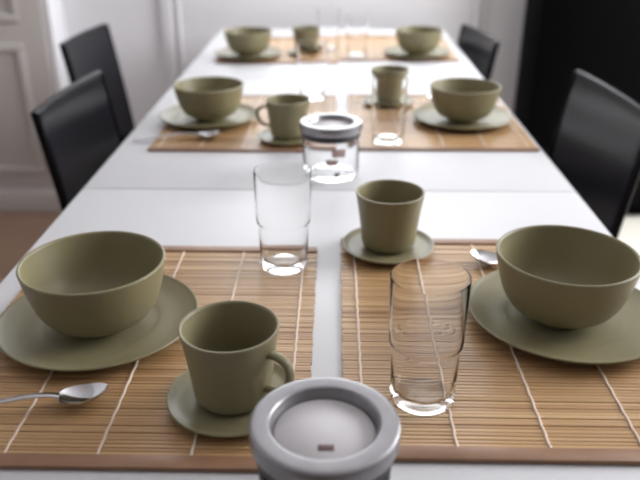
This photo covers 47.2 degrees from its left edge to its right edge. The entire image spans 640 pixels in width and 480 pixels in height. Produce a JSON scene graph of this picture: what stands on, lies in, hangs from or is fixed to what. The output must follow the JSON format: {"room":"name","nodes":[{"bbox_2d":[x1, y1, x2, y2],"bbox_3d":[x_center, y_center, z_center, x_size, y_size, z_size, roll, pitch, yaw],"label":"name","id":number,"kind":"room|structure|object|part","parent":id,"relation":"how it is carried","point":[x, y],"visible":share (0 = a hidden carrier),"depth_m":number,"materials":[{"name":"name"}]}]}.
{"room":"dining room","nodes":[
{"label":"dining room","id":0,"kind":"room"},
{"bbox_2d":[0,212,60,282],"bbox_3d":[0.018,0.701,1.347,4.800,0.050,4.250,0,25,1],"label":"floor","id":1,"kind":"structure","parent":0,"point":[19,231],"depth_m":2.85,"materials":[{"name":"brown wood"}]},
{"bbox_2d":[30,71,122,211],"bbox_3d":[-0.293,0.066,1.679,0.485,0.822,0.380,1,25,3],"label":"dining chair","id":2,"kind":"object","parent":1,"relation":"on","point":[77,128],"visible":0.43,"depth_m":1.53,"materials":[{"name":"black leather"}]},
{"bbox_2d":[59,23,134,141],"bbox_3d":[-0.467,-0.231,2.315,0.485,0.822,0.380,1,25,3],"label":"dining chair","id":3,"kind":"object","parent":1,"relation":"on","point":[90,50],"visible":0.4,"depth_m":2.27,"materials":[{"name":"black leather"}]},
{"bbox_2d":[0,29,639,479],"bbox_3d":[0.021,0.085,1.733,0.822,0.740,2.530,0,25,1],"label":"dining table","id":4,"kind":"object","parent":1,"relation":"on","point":[169,198],"visible":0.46,"depth_m":1.17,"materials":[{"name":"white laminate"}]},
{"bbox_2d":[0,246,316,472],"bbox_3d":[-0.189,0.102,0.817,0.363,0.005,0.435,0,25,1],"label":"placemat","id":5,"kind":"object","parent":4,"relation":"on","point":[129,427],"visible":0.48,"depth_m":0.70,"materials":[{"name":"brown wood"}]},
{"bbox_2d":[0,383,107,405],"bbox_3d":[-0.286,0.150,0.687,0.173,0.015,0.034,-2,25,-5],"label":"spoon","id":6,"kind":"object","parent":5,"relation":"on","point":[78,395],"visible":1,"depth_m":0.69,"materials":[{"name":"metal"}]},
{"bbox_3d":[-0.308,0.154,0.679,0.129,0.014,0.009,-4,18,-9],"label":"handle","id":7,"kind":"part","parent":6,"relation":"part of","materials":[{"name":"metal"}]},
{"bbox_2d":[57,383,107,405],"bbox_3d":[-0.224,0.147,0.693,0.047,0.014,0.034,-4,18,-9],"label":"bowl","id":8,"kind":"object","parent":6,"relation":"attached to","point":[78,395],"depth_m":0.70,"materials":[{"name":"metal"}]},
{"bbox_2d":[0,274,197,371],"bbox_3d":[-0.246,0.089,0.822,0.218,0.016,0.218,0,25,1],"label":"plate","id":9,"kind":"object","parent":5,"relation":"on","point":[25,338],"visible":0.67,"depth_m":0.79,"materials":[{"name":"green ceramic"}]},
{"bbox_2d":[16,231,165,337],"bbox_3d":[-0.244,0.057,0.802,0.154,0.078,0.154,10,27,20],"label":"bowl","id":10,"kind":"object","parent":9,"relation":"on","point":[96,284],"visible":1,"depth_m":0.81,"materials":[{"name":"green ceramic"}]},
{"bbox_2d":[166,362,295,437],"bbox_3d":[-0.082,0.150,0.697,0.125,0.011,0.125,13,28,26],"label":"saucer","id":11,"kind":"object","parent":5,"relation":"on","point":[182,404],"visible":0.4,"depth_m":0.67,"materials":[{"name":"green ceramic"}]},
{"bbox_2d":[178,300,294,414],"bbox_3d":[-0.081,0.114,0.677,0.091,0.080,0.099,-9,27,-19],"label":"mug","id":12,"kind":"object","parent":11,"relation":"on","point":[229,347],"visible":0.99,"depth_m":0.66,"materials":[{"name":"green ceramic"}]},
{"bbox_3d":[-0.037,0.121,0.656,0.030,0.046,0.010,13,28,26],"label":"handle","id":13,"kind":"part","parent":12,"relation":"part of","materials":[{"name":"green ceramic"}]},
{"bbox_2d":[253,161,310,274],"bbox_3d":[-0.047,-0.027,0.933,0.072,0.132,0.072,0,25,1],"label":"drinking glass","id":14,"kind":"object","parent":5,"relation":"on","point":[282,189],"visible":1,"depth_m":0.91,"materials":[{"name":"clear glass"}]},
{"bbox_2d":[147,95,336,151],"bbox_3d":[-0.145,-0.262,1.595,0.363,0.005,0.435,0,25,1],"label":"placemat","id":15,"kind":"object","parent":4,"relation":"on","point":[243,137],"visible":0.39,"depth_m":1.47,"materials":[{"name":"brown wood"}]},
{"bbox_2d":[132,131,219,140],"bbox_3d":[-0.285,-0.206,1.456,0.174,0.015,0.034,-2,25,-4],"label":"spoon","id":16,"kind":"object","parent":15,"relation":"on","point":[211,134],"visible":1,"depth_m":1.45,"materials":[{"name":"metal"}]},
{"bbox_3d":[-0.307,-0.205,1.455,0.129,0.014,0.009,-2,25,-4],"label":"handle","id":17,"kind":"part","parent":16,"relation":"part of","materials":[{"name":"metal"}]},
{"bbox_2d":[197,131,219,138],"bbox_3d":[-0.222,-0.209,1.461,0.047,0.014,0.034,-2,25,-4],"label":"bowl","id":18,"kind":"object","parent":16,"relation":"attached to","point":[211,134],"depth_m":1.47,"materials":[{"name":"metal"}]},
{"bbox_2d":[160,103,255,128],"bbox_3d":[-0.238,-0.267,1.585,0.209,0.016,0.209,16,29,30],"label":"plate","id":19,"kind":"object","parent":15,"relation":"on","point":[175,115],"visible":0.62,"depth_m":1.57,"materials":[{"name":"green ceramic"}]},
{"bbox_2d":[173,76,243,122],"bbox_3d":[-0.235,-0.295,1.561,0.148,0.075,0.148,11,27,22],"label":"bowl","id":20,"kind":"object","parent":19,"relation":"on","point":[208,99],"visible":1,"depth_m":1.52,"materials":[{"name":"green ceramic"}]},
{"bbox_2d":[258,128,302,144],"bbox_3d":[-0.063,-0.205,1.458,0.120,0.011,0.120,4,25,8],"label":"saucer","id":21,"kind":"object","parent":15,"relation":"on","point":[265,135],"visible":0.39,"depth_m":1.43,"materials":[{"name":"green ceramic"}]},
{"bbox_2d":[256,94,309,140],"bbox_3d":[-0.066,-0.239,1.440,0.095,0.076,0.088,-14,29,-28],"label":"mug","id":22,"kind":"object","parent":21,"relation":"on","point":[285,112],"visible":0.91,"depth_m":1.42,"materials":[{"name":"green ceramic"}]},
{"bbox_3d":[-0.113,-0.245,1.447,0.029,0.044,0.010,4,25,8],"label":"handle","id":23,"kind":"part","parent":22,"relation":"part of","materials":[{"name":"green ceramic"}]},
{"bbox_2d":[297,40,326,100],"bbox_3d":[-0.019,-0.401,1.736,0.072,0.132,0.072,0,25,1],"label":"drinking glass","id":24,"kind":"object","parent":15,"relation":"on","point":[311,54],"visible":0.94,"depth_m":1.71,"materials":[{"name":"clear glass"}]},
{"bbox_2d":[215,37,337,63],"bbox_3d":[-0.124,-0.610,2.342,0.363,0.005,0.435,0,25,1],"label":"placemat","id":25,"kind":"object","parent":4,"relation":"on","point":[284,44],"visible":0.32,"depth_m":2.21,"materials":[{"name":"brown wood"}]},
{"bbox_2d":[215,46,281,60],"bbox_3d":[-0.218,-0.565,2.224,0.203,0.015,0.203,-10,27,-21],"label":"plate","id":26,"kind":"object","parent":25,"relation":"on","point":[225,52],"visible":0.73,"depth_m":2.22,"materials":[{"name":"green ceramic"}]},
{"bbox_2d":[224,27,271,56],"bbox_3d":[-0.215,-0.592,2.201,0.143,0.073,0.143,-8,26,-16],"label":"bowl","id":27,"kind":"object","parent":26,"relation":"on","point":[243,41],"visible":1,"depth_m":2.16,"materials":[{"name":"green ceramic"}]},
{"bbox_2d":[288,48,296,54],"bbox_3d":[-0.042,-0.578,2.259,0.116,0.010,0.116,-2,25,-4],"label":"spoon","id":28,"kind":"object","parent":25,"relation":"on","point":[293,51],"visible":0.22,"depth_m":2.26,"materials":[{"name":"silver metal"}]},
{"bbox_2d":[292,25,319,50],"bbox_3d":[-0.040,-0.613,2.245,0.085,0.074,0.092,17,30,32],"label":"mug","id":29,"kind":"object","parent":28,"relation":"on","point":[304,32],"visible":0.47,"depth_m":2.21,"materials":[{"name":"green ceramic"}]},
{"bbox_2d":[317,6,339,50],"bbox_3d":[0.026,-0.660,2.296,0.070,0.128,0.070,0,25,1],"label":"drinking glass","id":30,"kind":"object","parent":25,"relation":"on","point":[328,16],"visible":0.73,"depth_m":2.27,"materials":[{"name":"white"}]},
{"bbox_2d":[248,377,400,479],"bbox_3d":[0.003,0.175,0.549,0.110,0.099,0.110,0,25,1],"label":"storage jar","id":31,"kind":"object","parent":4,"relation":"on","point":[317,428],"visible":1,"depth_m":0.53,"materials":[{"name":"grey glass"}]},
{"bbox_2d":[258,468,390,479],"bbox_3d":[0.003,0.187,0.554,0.099,0.072,0.099,0,25,1],"label":"jar","id":32,"kind":"object","parent":31,"relation":"attached to","point":[262,475],"depth_m":0.51,"materials":[{"name":"clear glass"}]},
{"bbox_2d":[300,113,362,182],"bbox_3d":[0.019,-0.159,1.266,0.108,0.097,0.108,-5,25,-10],"label":"storage jar","id":33,"kind":"object","parent":4,"relation":"on","point":[330,140],"visible":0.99,"depth_m":1.23,"materials":[{"name":"clear glass"}]},
{"bbox_3d":[0.019,-0.194,1.250,0.108,0.020,0.108,-5,25,-10],"label":"lid","id":34,"kind":"part","parent":33,"relation":"part of","materials":[{"name":"grey plastic"}]},
{"bbox_2d":[338,35,459,61],"bbox_3d":[0.239,-0.624,2.372,0.363,0.005,0.435,0,25,1],"label":"placemat","id":35,"kind":"object","parent":4,"relation":"on","point":[376,44],"visible":0.54,"depth_m":2.29,"materials":[{"name":"brown wood"}]},
{"bbox_2d":[345,12,368,58],"bbox_3d":[0.110,-0.611,2.190,0.070,0.128,0.070,0,25,1],"label":"drinking glass","id":36,"kind":"object","parent":35,"relation":"on","point":[357,23],"visible":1,"depth_m":2.17,"materials":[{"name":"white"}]},
{"bbox_2d":[384,45,449,58],"bbox_3d":[0.296,-0.573,2.243,0.203,0.015,0.203,18,31,34],"label":"plate","id":37,"kind":"object","parent":35,"relation":"on","point":[395,50],"visible":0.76,"depth_m":2.24,"materials":[{"name":"green ceramic"}]},
{"bbox_2d":[395,26,442,55],"bbox_3d":[0.298,-0.600,2.219,0.148,0.073,0.148,18,31,34],"label":"bowl","id":38,"kind":"object","parent":37,"relation":"on","point":[414,40],"visible":1,"depth_m":2.18,"materials":[{"name":"green ceramic"}]},
{"bbox_2d":[347,94,539,151],"bbox_3d":[0.244,-0.264,1.600,0.363,0.005,0.435,0,25,1],"label":"placemat","id":39,"kind":"object","parent":4,"relation":"on","point":[418,135],"visible":0.37,"depth_m":1.48,"materials":[{"name":"brown wood"}]},
{"bbox_2d":[363,95,414,105],"bbox_3d":[0.160,-0.323,1.711,0.120,0.011,0.120,13,28,26],"label":"saucer","id":40,"kind":"object","parent":39,"relation":"on","point":[368,99],"visible":0.3,"depth_m":1.71,"materials":[{"name":"green ceramic"}]},
{"bbox_2d":[371,65,408,75],"bbox_3d":[0.160,-0.360,1.698,0.088,0.076,0.095,-5,25,-10],"label":"mug","id":41,"kind":"object","parent":40,"relation":"on","point":[379,68],"visible":0.2,"depth_m":1.71,"materials":[{"name":"green ceramic"}]},
{"bbox_2d":[371,73,408,144],"bbox_3d":[0.134,-0.254,1.424,0.070,0.128,0.070,0,25,1],"label":"drinking glass","id":42,"kind":"object","parent":39,"relation":"on","point":[389,90],"visible":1,"depth_m":1.40,"materials":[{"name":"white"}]},
{"bbox_2d":[413,104,511,129],"bbox_3d":[0.304,-0.263,1.576,0.209,0.016,0.209,2,25,5],"label":"plate","id":43,"kind":"object","parent":39,"relation":"on","point":[427,114],"visible":0.66,"depth_m":1.56,"materials":[{"name":"green ceramic"}]},
{"bbox_2d":[430,77,501,123],"bbox_3d":[0.305,-0.290,1.551,0.148,0.075,0.148,-2,25,-4],"label":"bowl","id":44,"kind":"object","parent":43,"relation":"on","point":[460,100],"visible":1,"depth_m":1.51,"materials":[{"name":"green ceramic"}]},
{"bbox_2d":[427,96,501,105],"bbox_3d":[0.336,-0.324,1.708,0.174,0.015,0.034,4,25,8],"label":"spoon","id":45,"kind":"object","parent":39,"relation":"on","point":[428,97],"visible":0.2,"depth_m":1.71,"materials":[{"name":"metal"}]},
{"bbox_2d":[340,238,639,464],"bbox_3d":[0.206,0.095,0.831,0.363,0.005,0.450,0,25,1],"label":"placemat","id":46,"kind":"object","parent":4,"relation":"on","point":[511,404],"visible":0.58,"depth_m":0.71,"materials":[{"name":"brown wood"}]},
{"bbox_2d":[342,227,433,264],"bbox_3d":[0.093,0.008,1.001,0.125,0.011,0.125,5,25,10],"label":"saucer","id":47,"kind":"object","parent":46,"relation":"on","point":[423,246],"visible":0.62,"depth_m":0.98,"materials":[{"name":"green ceramic"}]},
{"bbox_2d":[356,179,424,254],"bbox_3d":[0.096,-0.029,0.986,0.099,0.080,0.091,-19,31,-35],"label":"mug","id":48,"kind":"object","parent":47,"relation":"on","point":[389,209],"visible":1,"depth_m":0.96,"materials":[{"name":"green ceramic"}]},
{"bbox_2d":[389,258,471,415],"bbox_3d":[0.098,0.091,0.679,0.072,0.132,0.072,0,25,1],"label":"drinking glass","id":49,"kind":"object","parent":46,"relation":"on","point":[429,300],"visible":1,"depth_m":0.66,"materials":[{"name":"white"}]},
{"bbox_2d":[471,250,497,265],"bbox_3d":[0.282,0.032,0.944,0.174,0.015,0.034,7,26,15],"label":"spoon","id":50,"kind":"object","parent":46,"relation":"on","point":[485,257],"visible":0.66,"depth_m":0.97,"materials":[{"name":"metal"}]},
{"bbox_2d":[468,270,639,363],"bbox_3d":[0.277,0.084,0.833,0.218,0.016,0.218,-12,28,-25],"label":"plate","id":51,"kind":"object","parent":46,"relation":"on","point":[615,340],"visible":0.59,"depth_m":0.80,"materials":[{"name":"green ceramic"}]},
{"bbox_2d":[496,225,639,328],"bbox_3d":[0.272,0.049,0.818,0.154,0.078,0.154,-22,33,-39],"label":"bowl","id":52,"kind":"object","parent":51,"relation":"on","point":[556,276],"visible":1,"depth_m":0.82,"materials":[{"name":"green ceramic"}]},
{"bbox_2d":[456,24,499,80],"bbox_3d":[0.300,-0.302,2.505,0.466,0.789,0.365,-3,25,-6],"label":"dining chair","id":53,"kind":"object","parent":1,"relation":"on","point":[480,48],"visible":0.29,"depth_m":2.35,"materials":[{"name":"black leather"}]},
{"bbox_2d":[513,0,639,215],"bbox_3d":[1.295,-1.131,2.556,1.020,2.250,0.249,0,25,1],"label":"tall cabinet","id":54,"kind":"object","parent":1,"relation":"on","point":[600,38],"visible":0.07,"depth_m":2.68,"materials":[{"name":"black wood"}]},
{"bbox_2d":[548,69,639,238],"bbox_3d":[0.378,0.067,1.677,0.485,0.822,0.426,-1,25,-1],"label":"dining chair","id":55,"kind":"object","parent":1,"relation":"on","point":[595,147],"visible":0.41,"depth_m":1.54,"materials":[{"name":"black leather"}]},
{"bbox_2d":[618,215,639,254],"bbox_3d":[1.400,0.205,2.336,1.480,0.014,1.415,0,25,1],"label":"rug","id":56,"kind":"object","parent":1,"relation":"on","point":[629,234],"visible":0.02,"depth_m":2.82,"materials":[{"name":"beige fabric"}]},
{"bbox_2d":[62,0,525,127],"bbox_3d":[0.059,-1.422,2.647,4.800,2.700,0.100,0,25,1],"label":"wall","id":57,"kind":"structure","parent":0,"point":[135,27],"depth_m":2.86,"materials":[{"name":"white paint"}]},
{"bbox_2d":[0,0,61,212],"bbox_3d":[-1.511,-1.195,2.633,0.965,2.300,0.178,0,25,1],"label":"door","id":58,"kind":"structure","parent":57,"relation":"in","point":[26,75],"depth_m":2.85,"materials":[{"name":"beige paint"}]},
{"bbox_3d":[-1.490,-1.441,2.433,0.750,1.385,0.012,0,25,1],"label":"panel moulding","id":59,"kind":"part","parent":58,"relation":"part of","materials":[{"name":"beige paint"}]},
{"bbox_3d":[-1.490,-0.507,2.868,0.750,0.515,0.012,0,25,1],"label":"panel moulding","id":60,"kind":"part","parent":58,"relation":"part of","materials":[{"name":"beige paint"}]},
{"bbox_2d":[41,0,70,92],"bbox_3d":[-1.014,-1.219,2.626,0.027,2.350,0.149,0,25,1],"label":"trim","id":61,"kind":"structure","parent":57,"relation":"attached to","point":[53,12],"depth_m":2.80,"materials":[{"name":"white paint"}]},
{"bbox_2d":[159,0,184,91],"bbox_3d":[-0.582,-1.402,2.604,0.075,2.700,0.018,0,25,1],"label":"trim","id":62,"kind":"structure","parent":57,"relation":"attached to","point":[165,5],"depth_m":2.89,"materials":[{"name":"white paint"}]},
{"bbox_2d":[472,0,488,32],"bbox_3d":[0.618,-1.392,2.583,0.058,2.700,0.018,0,25,1],"label":"trim","id":63,"kind":"structure","parent":57,"relation":"attached to","point":[477,3],"depth_m":2.82,"materials":[{"name":"white paint"}]}
]}

